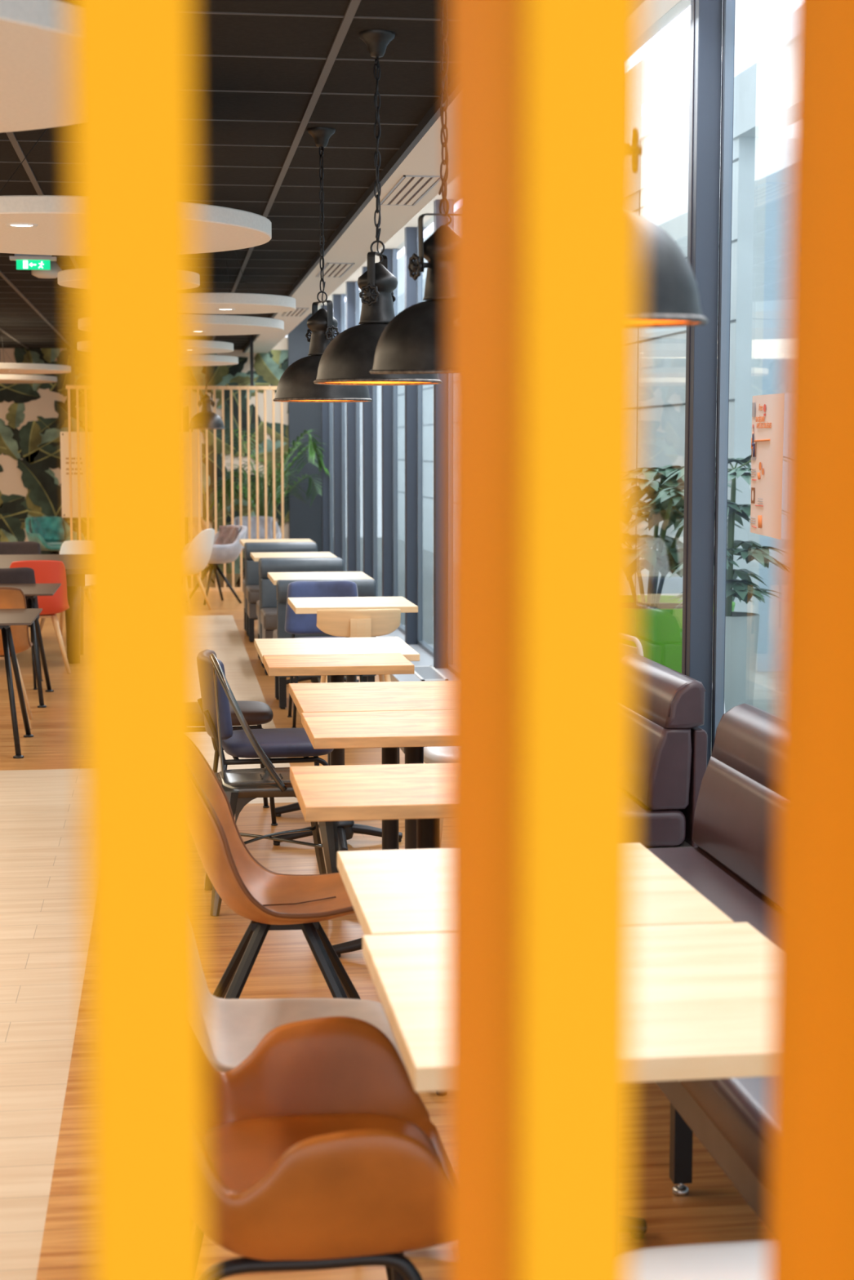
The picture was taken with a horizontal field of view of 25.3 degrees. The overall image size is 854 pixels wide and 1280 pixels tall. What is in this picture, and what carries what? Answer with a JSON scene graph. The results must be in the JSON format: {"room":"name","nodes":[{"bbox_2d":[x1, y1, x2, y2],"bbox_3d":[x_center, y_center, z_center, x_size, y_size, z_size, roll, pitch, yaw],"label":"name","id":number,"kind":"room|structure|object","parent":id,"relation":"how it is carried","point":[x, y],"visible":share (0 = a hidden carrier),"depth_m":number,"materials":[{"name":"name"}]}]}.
{"room":"restaurant","nodes":[
{"label":"restaurant","id":0,"kind":"room"},
{"bbox_2d":[0,337,288,541],"bbox_3d":[-5.506,-2.309,23.918,7.530,3.000,0.100,-1,6,-8],"label":"wall","id":1,"kind":"structure","parent":0,"point":[11,482],"depth_m":23.95,"materials":[{"name":"beige paint"}]},
{"bbox_2d":[0,347,288,573],"bbox_3d":[-5.221,-2.226,23.897,6.971,2.840,0.025,-1,6,-8],"label":"mural","id":2,"kind":"object","parent":1,"relation":"attached to","point":[37,442],"visible":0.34,"depth_m":24.00},
{"bbox_2d":[0,0,448,349],"bbox_3d":[-3.936,-2.278,10.137,6.965,0.057,27.500,-1,6,-8],"label":"ceiling","id":3,"kind":"structure","parent":0,"point":[266,73],"depth_m":7.41,"materials":[{"name":"black tile"}]},
{"bbox_2d":[0,345,57,383],"bbox_3d":[-4.939,-3.199,21.825,1.380,0.487,1.380,-1,6,-8],"label":"ceiling disc","id":4,"kind":"object","parent":3,"relation":"hanging from","point":[4,379],"visible":1,"depth_m":21.51,"materials":[{"name":"beige fabric"}]},
{"bbox_2d":[9,253,57,270],"bbox_3d":[-2.500,-2.404,12.105,0.290,0.103,0.080,-1,6,-8],"label":"exit sign","id":5,"kind":"object","parent":3,"relation":"attached to","point":[24,261],"visible":0.98,"depth_m":12.08,"materials":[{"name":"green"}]},
{"bbox_2d":[0,0,69,132],"bbox_3d":[-1.288,-1.372,3.804,1.500,0.481,1.500,-1,6,-8],"label":"ceiling disc","id":6,"kind":"object","parent":3,"relation":"hanging from","point":[34,67],"visible":0.37,"depth_m":3.72,"materials":[{"name":"beige fabric"}]},
{"bbox_2d":[0,322,71,373],"bbox_3d":[-4.230,-2.903,18.909,1.380,0.487,1.380,-1,6,-8],"label":"ceiling disc","id":7,"kind":"object","parent":3,"relation":"hanging from","point":[5,368],"visible":1,"depth_m":18.59,"materials":[{"name":"beige fabric"}]},
{"bbox_2d":[31,261,62,278],"bbox_3d":[-2.493,-2.436,12.498,0.200,0.120,0.200,-1,6,-8],"label":"smoke detector","id":8,"kind":"object","parent":3,"relation":"attached to","point":[55,268],"visible":0.62,"depth_m":12.44,"materials":[{"name":"white plastic"}]},
{"bbox_2d":[57,269,199,288],"bbox_3d":[-1.486,-1.979,9.486,0.700,0.420,0.700,-1,6,-8],"label":"ceiling disc","id":9,"kind":"object","parent":3,"relation":"hanging from","point":[64,277],"visible":0.23,"depth_m":9.35,"materials":[{"name":"beige fabric"}]},
{"bbox_2d":[0,128,271,255],"bbox_3d":[-1.243,-1.667,6.741,1.380,0.487,1.380,-1,6,-8],"label":"ceiling disc","id":10,"kind":"object","parent":3,"relation":"hanging from","point":[30,224],"visible":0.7,"depth_m":6.53,"materials":[{"name":"beige fabric"}]},
{"bbox_2d":[4,222,38,227],"bbox_3d":[-1.358,-1.390,6.389,0.110,0.006,0.110,-1,6,-8],"label":"recessed light","id":11,"kind":"object","parent":10,"relation":"attached to","point":[6,224],"depth_m":6.37,"materials":[{"name":"beige"}]},
{"bbox_2d":[197,335,225,429],"bbox_3d":[-2.285,-2.704,19.701,0.389,1.041,0.389,3,7,30],"label":"pendant lamp","id":12,"kind":"object","parent":3,"relation":"hanging from","point":[206,420],"visible":0.74,"depth_m":19.66,"materials":[{"name":"metal"}]},
{"bbox_2d":[196,339,233,354],"bbox_3d":[-2.104,-2.483,14.778,1.200,0.487,1.200,-1,6,-8],"label":"ceiling disc","id":13,"kind":"object","parent":3,"relation":"hanging from","point":[202,346],"visible":0.22,"depth_m":14.54,"materials":[{"name":"beige fabric"}]},
{"bbox_2d":[196,354,238,366],"bbox_3d":[-2.293,-2.715,17.061,1.200,0.487,1.200,-1,6,-8],"label":"ceiling disc","id":14,"kind":"object","parent":3,"relation":"hanging from","point":[202,359],"visible":0.24,"depth_m":16.79,"materials":[{"name":"beige fabric"}]},
{"bbox_2d":[195,282,284,335],"bbox_3d":[-1.563,-2.216,12.140,1.300,0.487,1.300,-1,6,-8],"label":"ceiling disc","id":15,"kind":"object","parent":3,"relation":"hanging from","point":[206,324],"visible":0.45,"depth_m":11.86,"materials":[{"name":"beige fabric"}]},
{"bbox_2d":[195,250,295,314],"bbox_3d":[-1.111,-2.028,10.293,0.800,0.486,0.800,-1,6,-8],"label":"ceiling disc","id":16,"kind":"object","parent":3,"relation":"hanging from","point":[209,303],"visible":0.73,"depth_m":10.07,"materials":[{"name":"beige fabric"}]},
{"bbox_2d":[273,127,372,402],"bbox_3d":[-0.409,-1.456,7.424,0.389,1.044,0.389,-1,6,-7],"label":"pendant lamp","id":17,"kind":"object","parent":3,"relation":"hanging from","point":[295,384],"visible":0.92,"depth_m":7.37,"materials":[{"name":"metal"}]},
{"bbox_2d":[243,85,448,352],"bbox_3d":[-0.478,-2.308,10.604,0.025,0.090,27.500,-1,6,-8],"label":"trim","id":18,"kind":"structure","parent":3,"relation":"attached to","point":[433,114],"depth_m":8.62,"materials":[{"name":"grey"}]},
{"bbox_2d":[313,29,441,385],"bbox_3d":[-0.149,-1.288,5.712,0.389,1.031,0.389,-4,7,-33],"label":"pendant lamp","id":19,"kind":"object","parent":3,"relation":"hanging from","point":[348,359],"visible":0.86,"depth_m":5.66,"materials":[{"name":"metal"}]},
{"bbox_2d":[368,0,448,373],"bbox_3d":[0.050,-1.181,4.724,0.390,1.046,0.390,-3,7,-28],"label":"pendant lamp","id":20,"kind":"object","parent":3,"relation":"hanging from","point":[415,340],"visible":0.64,"depth_m":4.67,"materials":[{"name":"metal"}]},
{"bbox_2d":[639,146,707,328],"bbox_3d":[0.233,-0.994,2.862,0.389,1.040,0.389,0,6,1],"label":"pendant lamp","id":21,"kind":"object","parent":3,"relation":"hanging from","point":[669,297],"visible":0.09,"depth_m":2.79,"materials":[{"name":"metal"}]},
{"bbox_2d":[287,313,322,551],"bbox_3d":[-1.562,-2.508,24.393,0.420,3.300,0.180,-1,6,-8],"label":"wall","id":22,"kind":"structure","parent":0,"point":[304,522],"depth_m":24.33,"materials":[{"name":"grey"}]},
{"bbox_2d":[320,305,333,552],"bbox_3d":[-1.293,-2.465,23.623,0.133,3.230,1.520,-1,6,-8],"label":"window","id":23,"kind":"structure","parent":22,"relation":"in","point":[326,406],"depth_m":22.95,"materials":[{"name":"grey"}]},
{"bbox_2d":[382,622,447,681],"bbox_3d":[0.308,0.480,10.954,0.520,0.070,27.420,-1,6,-8],"label":"trim","id":24,"kind":"structure","parent":22,"relation":"attached to","point":[425,659],"depth_m":13.74,"materials":[{"name":"grey"}]},
{"bbox_2d":[330,293,346,571],"bbox_3d":[-1.087,-2.311,22.110,0.133,3.230,1.730,-1,6,-8],"label":"window","id":25,"kind":"structure","parent":24,"relation":"on","point":[338,300],"depth_m":21.32,"materials":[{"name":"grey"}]},
{"bbox_2d":[344,281,359,571],"bbox_3d":[-0.867,-2.147,20.493,0.133,3.230,1.730,-1,6,-8],"label":"window","id":26,"kind":"structure","parent":24,"relation":"on","point":[353,409],"depth_m":19.70,"materials":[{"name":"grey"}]},
{"bbox_2d":[361,266,377,596],"bbox_3d":[-0.647,-1.983,18.876,0.133,3.230,1.730,-1,6,-8],"label":"window","id":27,"kind":"structure","parent":24,"relation":"on","point":[369,408],"depth_m":18.10,"materials":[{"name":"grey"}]},
{"bbox_2d":[381,248,397,596],"bbox_3d":[-0.427,-1.818,17.259,0.133,3.230,1.730,-1,6,-8],"label":"window","id":28,"kind":"structure","parent":24,"relation":"on","point":[388,393],"depth_m":16.47,"materials":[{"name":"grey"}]},
{"bbox_2d":[397,226,422,644],"bbox_3d":[-0.207,-1.654,15.642,0.133,3.230,1.730,-1,6,-8],"label":"window","id":29,"kind":"structure","parent":24,"relation":"on","point":[412,629],"depth_m":14.86,"materials":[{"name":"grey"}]},
{"bbox_2d":[413,666,447,680],"bbox_3d":[0.001,0.228,13.057,0.180,0.008,0.800,-1,6,-8],"label":"grille","id":30,"kind":"object","parent":24,"relation":"on","point":[423,673],"visible":0.84,"depth_m":12.99,"materials":[{"name":"white metal"}]},
{"bbox_2d":[417,200,448,668],"bbox_3d":[0.013,-1.490,14.025,0.133,3.230,1.730,-1,6,-8],"label":"window","id":31,"kind":"structure","parent":24,"relation":"on","point":[439,651],"depth_m":13.28,"materials":[{"name":"blue"}]},
{"bbox_2d":[681,0,735,768],"bbox_3d":[0.892,-0.833,7.558,0.133,3.230,1.730,-1,6,-8],"label":"window","id":32,"kind":"structure","parent":24,"relation":"on","point":[711,58],"depth_m":6.71,"materials":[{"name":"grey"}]},
{"bbox_3d":[1.112,-0.669,5.941,0.133,3.230,1.730,-1,6,-8],"label":"window","id":33,"kind":"structure","parent":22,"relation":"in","visible":0},
{"bbox_2d":[749,393,784,539],"bbox_3d":[1.106,-0.568,6.226,0.019,0.465,0.334,-1,6,-8],"label":"poster","id":34,"kind":"object","parent":33,"relation":"attached to","point":[767,410],"visible":1,"depth_m":6.22,"materials":[{"name":"white paper"}]},
{"bbox_2d":[0,573,768,1279],"bbox_3d":[-3.448,0.563,10.492,7.950,0.001,27.500,-1,6,-8],"label":"floor","id":35,"kind":"structure","parent":0,"point":[45,1211],"depth_m":5.81,"materials":[{"name":"brown wood"}]},
{"bbox_2d":[0,586,32,728],"bbox_3d":[-2.528,0.090,11.069,0.469,0.832,0.501,-1,6,-11],"label":"shell chair","id":36,"kind":"object","parent":35,"relation":"on","point":[11,597],"visible":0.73,"depth_m":10.90,"materials":[{"name":"plastic"}]},
{"bbox_2d":[0,541,41,555],"bbox_3d":[-3.494,-0.402,15.941,0.549,0.821,0.528,-1,6,-8],"label":"upholstered chair","id":37,"kind":"object","parent":35,"relation":"on","point":[21,547],"visible":0.14,"depth_m":16.12,"materials":[{"name":"fabric"}]},
{"bbox_2d":[0,608,42,758],"bbox_3d":[-2.442,0.227,10.255,0.690,0.715,0.890,-1,6,-8],"label":"table","id":38,"kind":"object","parent":35,"relation":"on","point":[8,617],"visible":1,"depth_m":10.13,"materials":[{"name":"black metal"}]},
{"bbox_2d":[0,567,43,689],"bbox_3d":[-2.850,-0.095,12.915,0.458,0.821,0.528,-1,6,-8],"label":"upholstered chair","id":39,"kind":"object","parent":35,"relation":"on","point":[18,575],"visible":0.23,"depth_m":12.67,"materials":[{"name":"fabric"}]},
{"bbox_2d":[0,582,61,707],"bbox_3d":[-2.710,0.029,12.207,0.685,0.715,0.930,-1,6,-8],"label":"table","id":40,"kind":"object","parent":35,"relation":"on","point":[30,591],"visible":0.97,"depth_m":12.10,"materials":[{"name":"brown laminate"}]},
{"bbox_2d":[0,554,79,663],"bbox_3d":[-3.712,-0.215,14.434,2.500,0.750,1.900,-1,6,-8],"label":"table","id":41,"kind":"object","parent":35,"relation":"on","point":[70,561],"visible":0.39,"depth_m":14.25,"materials":[{"name":"brown laminate"}]},
{"bbox_2d":[9,560,71,674],"bbox_3d":[-2.805,-0.177,13.742,0.451,0.824,0.497,-1,6,-13],"label":"shell chair","id":42,"kind":"object","parent":35,"relation":"on","point":[46,571],"visible":0.53,"depth_m":13.56,"materials":[{"name":"red plastic"}]},
{"bbox_2d":[25,515,76,554],"bbox_3d":[-4.348,-1.030,22.242,0.607,0.807,0.596,-4,7,-37],"label":"velvet armchair","id":43,"kind":"object","parent":35,"relation":"on","point":[51,532],"visible":0.73,"depth_m":22.34,"materials":[{"name":"teal fabric"}]},
{"bbox_2d":[30,516,65,541],"bbox_3d":[-4.460,-1.301,22.360,0.418,0.281,0.163,-4,7,-37],"label":"tufted cushion","id":44,"kind":"object","parent":43,"relation":"on","point":[51,528],"depth_m":22.38,"materials":[{"name":"teal fabric"}]},
{"bbox_2d":[40,540,77,635],"bbox_3d":[-3.013,-0.420,16.138,0.451,0.824,0.497,2,6,17],"label":"shell chair","id":45,"kind":"object","parent":35,"relation":"on","point":[69,547],"visible":0.07,"depth_m":16.34,"materials":[{"name":"white plastic"}]},
{"bbox_2d":[60,431,202,517],"bbox_3d":[-3.363,-1.479,21.758,1.580,1.785,0.400,-1,6,-8],"label":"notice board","id":46,"kind":"object","parent":35,"relation":"on","point":[64,445],"visible":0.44,"depth_m":21.58,"materials":[{"name":"beige"}]},
{"bbox_2d":[66,334,284,591],"bbox_3d":[-2.767,-1.956,21.238,2.435,2.840,0.070,-1,6,-8],"label":"screen","id":47,"kind":"object","parent":35,"relation":"on","point":[68,388],"visible":0.41,"depth_m":21.30,"materials":[{"name":"brown wood"}]},
{"bbox_2d":[199,528,214,609],"bbox_3d":[-2.394,-0.694,18.857,0.570,0.820,0.582,2,6,22],"label":"shell chair","id":48,"kind":"object","parent":35,"relation":"on","point":[206,536],"visible":0.37,"depth_m":18.78,"materials":[{"name":"white plastic"}]},
{"bbox_2d":[200,524,247,604],"bbox_3d":[-2.208,-0.783,19.812,0.596,0.807,0.607,-4,7,-33],"label":"velvet armchair","id":49,"kind":"object","parent":35,"relation":"on","point":[227,548],"visible":0.61,"depth_m":19.71,"materials":[{"name":"white fabric"}]},
{"bbox_2d":[214,525,240,544],"bbox_3d":[-2.054,-1.050,19.884,0.163,0.281,0.418,-4,7,-33],"label":"tufted cushion","id":50,"kind":"object","parent":49,"relation":"on","point":[226,535],"depth_m":19.94,"materials":[{"name":"fabric"}]},
{"bbox_2d":[200,700,277,826],"bbox_3d":[-0.937,0.373,8.308,0.528,0.821,0.458,-1,6,-10],"label":"upholstered chair","id":51,"kind":"object","parent":35,"relation":"on","point":[255,713],"visible":0.11,"depth_m":8.17,"materials":[{"name":"black metal"}]},
{"bbox_2d":[233,515,281,586],"bbox_3d":[-2.008,-1.037,22.308,0.607,0.807,0.596,-1,6,-8],"label":"velvet armchair","id":52,"kind":"object","parent":35,"relation":"on","point":[245,518],"visible":0.22,"depth_m":22.45,"materials":[{"name":"grey fabric"}]},
{"bbox_2d":[236,516,272,538],"bbox_3d":[-2.033,-1.312,22.462,0.419,0.281,0.163,-1,6,-8],"label":"tufted cushion","id":53,"kind":"object","parent":52,"relation":"on","point":[245,519],"depth_m":22.46,"materials":[{"name":"grey fabric"}]},
{"bbox_2d":[200,649,333,772],"bbox_3d":[-0.633,0.457,7.485,0.528,0.821,0.458,-1,6,-11],"label":"upholstered chair","id":54,"kind":"object","parent":35,"relation":"on","point":[285,744],"visible":0.67,"depth_m":7.29,"materials":[{"name":"blue fabric"}]},
{"bbox_2d":[204,653,338,915],"bbox_3d":[-0.555,0.492,6.801,0.467,0.892,0.425,-1,6,-10],"label":"metal chair","id":55,"kind":"object","parent":35,"relation":"on","point":[240,786],"visible":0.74,"depth_m":6.66,"materials":[{"name":"black metal"}]},
{"bbox_2d":[240,538,315,620],"bbox_3d":[-1.389,-0.545,17.684,0.660,0.750,0.750,-1,6,-8],"label":"cafe table","id":56,"kind":"object","parent":35,"relation":"on","point":[242,541],"visible":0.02,"depth_m":17.66,"materials":[{"name":"brown wood"}]},
{"bbox_2d":[242,542,314,631],"bbox_3d":[-1.294,-0.465,16.647,0.610,0.800,0.575,-1,6,-8],"label":"bench","id":57,"kind":"object","parent":35,"relation":"on","point":[243,581],"visible":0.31,"depth_m":16.40,"materials":[{"name":"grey leather"}]},
{"bbox_2d":[201,753,360,999],"bbox_3d":[-0.437,0.665,5.203,0.570,0.879,0.480,0,6,-5],"label":"chair","id":58,"kind":"object","parent":35,"relation":"on","point":[272,900],"visible":0.62,"depth_m":5.15,"materials":[{"name":"brown leather"}]},
{"bbox_2d":[244,542,317,642],"bbox_3d":[-1.214,-0.405,16.061,0.610,0.800,0.575,-1,6,-8],"label":"bench","id":59,"kind":"object","parent":35,"relation":"on","point":[251,567],"visible":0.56,"depth_m":16.16,"materials":[{"name":"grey leather"}]},
{"bbox_2d":[245,560,259,585],"bbox_3d":[-1.239,-0.575,16.228,0.602,0.225,0.055,-1,6,-8],"label":"cushion","id":60,"kind":"object","parent":59,"relation":"on","point":[252,575],"depth_m":16.17,"materials":[{"name":"grey leather"}]},
{"bbox_2d":[250,551,337,561],"bbox_3d":[-1.083,-0.318,15.446,0.657,0.750,0.730,-1,6,-8],"label":"cafe table","id":61,"kind":"object","parent":35,"relation":"on","point":[255,557],"visible":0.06,"depth_m":15.39,"materials":[{"name":"brown wood"}]},
{"bbox_2d":[256,557,340,659],"bbox_3d":[-0.968,-0.233,14.362,0.610,0.800,0.575,-1,6,-8],"label":"bench","id":62,"kind":"object","parent":35,"relation":"on","point":[258,609],"visible":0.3,"depth_m":14.09,"materials":[{"name":"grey leather"}]},
{"bbox_2d":[259,558,343,675],"bbox_3d":[-0.888,-0.173,13.775,0.610,0.800,0.575,-1,6,-8],"label":"bench","id":63,"kind":"object","parent":35,"relation":"on","point":[268,593],"visible":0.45,"depth_m":13.88,"materials":[{"name":"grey leather"}]},
{"bbox_2d":[260,577,277,608],"bbox_3d":[-0.913,-0.343,13.942,0.602,0.225,0.055,-1,6,-8],"label":"cushion","id":64,"kind":"object","parent":63,"relation":"on","point":[268,589],"depth_m":13.89,"materials":[{"name":"grey leather"}]},
{"bbox_2d":[204,973,408,1279],"bbox_3d":[-0.303,0.834,3.776,0.497,0.822,0.451,-1,6,-8],"label":"shell chair","id":65,"kind":"object","parent":35,"relation":"on","point":[234,1028],"visible":0.29,"depth_m":3.93,"materials":[{"name":"beige plastic"}]},
{"bbox_2d":[267,571,373,684],"bbox_3d":[-0.727,-0.062,12.929,0.660,0.750,0.800,-1,6,-8],"label":"cafe table","id":66,"kind":"object","parent":35,"relation":"on","point":[273,577],"visible":0.24,"depth_m":12.91,"materials":[{"name":"brown wood"}]},
{"bbox_2d":[284,580,363,728],"bbox_3d":[-0.598,0.076,11.231,0.458,0.821,0.528,-1,6,-8],"label":"upholstered chair","id":67,"kind":"object","parent":35,"relation":"on","point":[295,624],"visible":0.37,"depth_m":11.39,"materials":[{"name":"blue fabric"}]},
{"bbox_2d":[272,578,376,709],"bbox_3d":[-0.654,0.002,12.055,0.610,0.800,0.575,-1,6,-8],"label":"bench","id":68,"kind":"object","parent":35,"relation":"on","point":[366,587],"visible":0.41,"depth_m":11.77,"materials":[{"name":"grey leather"}]},
{"bbox_2d":[204,1016,447,1279],"bbox_3d":[-0.239,0.896,3.183,0.578,0.818,0.595,-1,6,-8],"label":"armchair","id":69,"kind":"object","parent":35,"relation":"on","point":[323,1151],"visible":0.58,"depth_m":3.00,"materials":[{"name":"brown leather"}]},
{"bbox_2d":[254,636,419,817],"bbox_3d":[-0.408,0.400,8.384,0.662,0.750,0.740,-1,6,-8],"label":"cafe table","id":70,"kind":"object","parent":35,"relation":"on","point":[378,644],"visible":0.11,"depth_m":8.37,"materials":[{"name":"brown wood"}]},
{"bbox_2d":[262,653,414,851],"bbox_3d":[-0.366,0.458,7.782,0.578,0.757,0.534,-1,6,-8],"label":"cafe table","id":71,"kind":"object","parent":35,"relation":"on","point":[335,665],"visible":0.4,"depth_m":7.68,"materials":[{"name":"brown wood"}]},
{"bbox_2d":[287,596,417,682],"bbox_3d":[-0.427,0.158,10.760,0.670,0.750,0.700,-1,6,-8],"label":"cafe table","id":72,"kind":"object","parent":35,"relation":"on","point":[299,605],"visible":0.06,"depth_m":10.60,"materials":[{"name":"brown wood"}]},
{"bbox_2d":[316,608,400,682],"bbox_3d":[-0.379,0.202,10.222,0.445,0.776,0.527,-1,6,-8],"label":"wooden chair","id":73,"kind":"object","parent":35,"relation":"on","point":[366,623],"visible":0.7,"depth_m":9.98,"materials":[{"name":"brown wood"}]},
{"bbox_2d":[288,680,447,849],"bbox_3d":[-0.130,0.567,6.737,0.665,0.750,0.775,-1,6,-8],"label":"cafe table","id":74,"kind":"object","parent":35,"relation":"on","point":[319,697],"visible":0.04,"depth_m":6.70,"materials":[{"name":"brown wood"}]},
{"bbox_2d":[289,763,447,1096],"bbox_3d":[0.003,0.744,4.995,0.682,0.750,0.600,-1,6,-8],"label":"cafe table","id":75,"kind":"object","parent":35,"relation":"on","point":[419,792],"visible":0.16,"depth_m":4.85,"materials":[{"name":"brown wood"}]},
{"bbox_2d":[301,710,447,957],"bbox_3d":[-0.041,0.635,6.071,0.678,0.750,0.555,-1,6,-8],"label":"cafe table","id":76,"kind":"object","parent":35,"relation":"on","point":[414,731],"visible":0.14,"depth_m":5.97,"materials":[{"name":"brown wood"}]},
{"bbox_2d":[423,746,447,848],"bbox_3d":[0.168,0.645,7.442,0.374,0.455,0.394,-1,6,-8],"label":"stool","id":77,"kind":"object","parent":35,"relation":"on","point":[437,754],"visible":0.16,"depth_m":7.29,"materials":[{"name":"grey plastic"}]},
{"bbox_2d":[66,0,853,1279],"bbox_3d":[0.164,0.135,0.672,1.400,2.836,0.155,-1,6,-8],"label":"screen","id":78,"kind":"object","parent":35,"relation":"on","point":[545,96],"visible":1,"depth_m":0.57,"materials":[{"name":"orange paint"}]},
{"bbox_2d":[337,842,733,1239],"bbox_3d":[0.185,0.860,3.852,0.672,0.750,0.707,-1,6,-8],"label":"cafe table","id":79,"kind":"object","parent":35,"relation":"on","point":[389,891],"visible":0.15,"depth_m":3.74,"materials":[{"name":"brown wood"}]},
{"bbox_2d":[362,922,773,1092],"bbox_3d":[0.287,0.933,3.131,0.712,0.750,0.740,-1,6,-8],"label":"cafe table","id":80,"kind":"object","parent":35,"relation":"on","point":[702,994],"visible":0.46,"depth_m":3.02,"materials":[{"name":"brown wood"}]},
{"bbox_2d":[633,653,707,848],"bbox_3d":[0.497,0.527,6.506,0.706,0.876,0.850,-1,6,-8],"label":"booth seat","id":81,"kind":"object","parent":35,"relation":"on","point":[670,762],"visible":0.29,"depth_m":6.12,"materials":[{"name":"leather"}]},
{"bbox_2d":[634,711,691,810],"bbox_3d":[0.724,0.374,6.521,0.148,0.267,0.842,-1,6,-8],"label":"cushion","id":82,"kind":"object","parent":81,"relation":"on","point":[663,748],"depth_m":6.12,"materials":[{"name":"leather"}]},
{"bbox_2d":[628,1240,768,1279],"bbox_3d":[0.468,1.128,2.633,0.395,0.464,0.434,-1,6,-8],"label":"stool","id":83,"kind":"object","parent":35,"relation":"on","point":[734,1260],"visible":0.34,"depth_m":2.72,"materials":[{"name":"white plastic"}]},
{"bbox_2d":[647,703,778,1231],"bbox_3d":[0.793,0.752,4.292,0.706,0.876,2.600,-1,6,-8],"label":"window bench","id":84,"kind":"object","parent":35,"relation":"on","point":[732,865],"visible":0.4,"depth_m":4.96,"materials":[{"name":"leather"}]},
{"bbox_2d":[692,755,777,904],"bbox_3d":[1.020,0.599,4.308,0.148,0.267,2.592,-1,6,-8],"label":"cushion","id":85,"kind":"object","parent":84,"relation":"on","point":[734,833],"depth_m":5.18,"materials":[{"name":"leather"}]},
{"bbox_3d":[-1.958,-0.926,23.070,0.400,0.420,0.400,-1,6,-8],"label":"planter","id":86,"kind":"object","parent":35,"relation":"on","visible":0},
{"bbox_2d":[204,428,330,516],"bbox_3d":[-1.907,-1.822,22.993,1.544,1.464,1.532,0,6,-2],"label":"palm","id":87,"kind":"object","parent":86,"relation":"in","point":[311,445],"visible":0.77,"depth_m":22.93,"materials":[{"name":"green plant"}]},
{"bbox_2d":[245,0,645,352],"bbox_3d":[-0.322,-2.514,10.605,0.290,0.500,27.500,-1,6,-8],"label":"ceiling","id":88,"kind":"structure","parent":0,"point":[353,246],"depth_m":10.47,"materials":[{"name":"white paint"}]},
{"bbox_2d":[315,262,354,277],"bbox_3d":[-0.622,-2.483,12.799,0.176,0.006,1.000,-1,6,-8],"label":"ceiling vent","id":89,"kind":"object","parent":88,"relation":"in","point":[331,269],"visible":0.95,"depth_m":12.74,"materials":[{"name":"grey metal"}]},
{"bbox_2d":[380,175,443,205],"bbox_3d":[-0.083,-2.081,8.835,0.176,0.006,1.000,-1,6,-8],"label":"ceiling vent","id":90,"kind":"object","parent":88,"relation":"in","point":[408,190],"visible":0.88,"depth_m":8.79,"materials":[{"name":"grey metal"}]},
{"bbox_2d":[311,0,690,313],"bbox_3d":[0.181,-2.800,10.644,0.725,0.060,27.500,-1,6,-8],"label":"ceiling","id":91,"kind":"structure","parent":0,"point":[657,14],"depth_m":7.83,"materials":[{"name":"white paint"}]},
{"label":"outside","id":92,"kind":"structure","parent":0,"visible":0},
{"bbox_2d":[780,0,791,137],"bbox_3d":[10.702,-5.740,18.116,0.200,11.000,46.000,-1,6,-8],"label":"wall","id":93,"kind":"structure","parent":92,"point":[787,4],"depth_m":40.03,"materials":[{"name":"white"}]},
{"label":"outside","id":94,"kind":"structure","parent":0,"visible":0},
{"bbox_3d":[0.015,-3.336,14.878,0.150,0.130,36.000,-1,6,-8],"label":"canopy","id":95,"kind":"object","parent":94,"visible":0},
{"bbox_2d":[344,4,690,302],"bbox_3d":[-0.057,-3.280,15.381,0.060,0.072,29.000,-1,6,-8],"label":"light strip","id":96,"kind":"object","parent":95,"relation":"attached to","point":[683,17],"visible":0.06,"depth_m":7.81,"materials":[{"name":"grey"}]},
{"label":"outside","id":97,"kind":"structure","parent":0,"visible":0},
{"bbox_2d":[333,537,779,716],"bbox_3d":[4.844,-0.005,16.380,10.030,0.060,37.000,-1,6,-8],"label":"courtyard","id":98,"kind":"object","parent":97,"point":[766,690],"depth_m":19.63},
{"bbox_2d":[635,595,734,673],"bbox_3d":[1.397,0.076,12.116,1.100,0.640,1.100,-1,6,-8],"label":"planter","id":99,"kind":"object","parent":98,"relation":"on","point":[659,632],"visible":0.14,"depth_m":11.60,"materials":[{"name":"green plastic"}]},
{"bbox_2d":[636,465,746,608],"bbox_3d":[1.418,-0.625,11.924,1.231,0.931,2.028,-1,6,-8],"label":"plant","id":100,"kind":"object","parent":99,"relation":"on","point":[665,504],"visible":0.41,"depth_m":11.64,"materials":[{"name":"green plant"}]},
{"bbox_2d":[711,611,759,737],"bbox_3d":[1.661,0.206,10.542,0.340,0.700,0.340,-1,6,-8],"label":"planter","id":101,"kind":"object","parent":98,"relation":"on","point":[741,628],"visible":0.33,"depth_m":10.39,"materials":[{"name":"grey"}]},
{"bbox_2d":[661,454,783,616],"bbox_3d":[1.672,-0.552,10.496,0.805,0.939,0.773,-1,6,-8],"label":"plant","id":102,"kind":"object","parent":101,"relation":"in","point":[743,589],"visible":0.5,"depth_m":10.43,"materials":[{"name":"green plant"}]},
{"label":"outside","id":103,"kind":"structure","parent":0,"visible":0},
{"bbox_2d":[397,40,791,314],"bbox_3d":[1.704,-4.166,17.559,0.225,0.420,33.000,-1,6,-8],"label":"courtyard","id":104,"kind":"object","parent":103,"point":[762,91],"visible":0.22,"depth_m":13.16,"materials":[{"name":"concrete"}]},
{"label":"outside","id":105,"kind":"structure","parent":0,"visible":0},
{"bbox_2d":[397,137,766,671],"bbox_3d":[0.893,-2.893,23.785,0.206,4.190,20.760,-1,6,-8],"label":"wall","id":106,"kind":"structure","parent":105,"point":[664,202],"depth_m":14.91,"materials":[{"name":"concrete"}]},
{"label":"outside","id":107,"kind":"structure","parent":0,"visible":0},
{"bbox_2d":[756,137,789,671],"bbox_3d":[4.604,-0.862,5.813,2.300,3.780,16.400,-1,6,-8],"label":"wall","id":108,"kind":"structure","parent":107,"point":[777,148],"depth_m":13.54,"materials":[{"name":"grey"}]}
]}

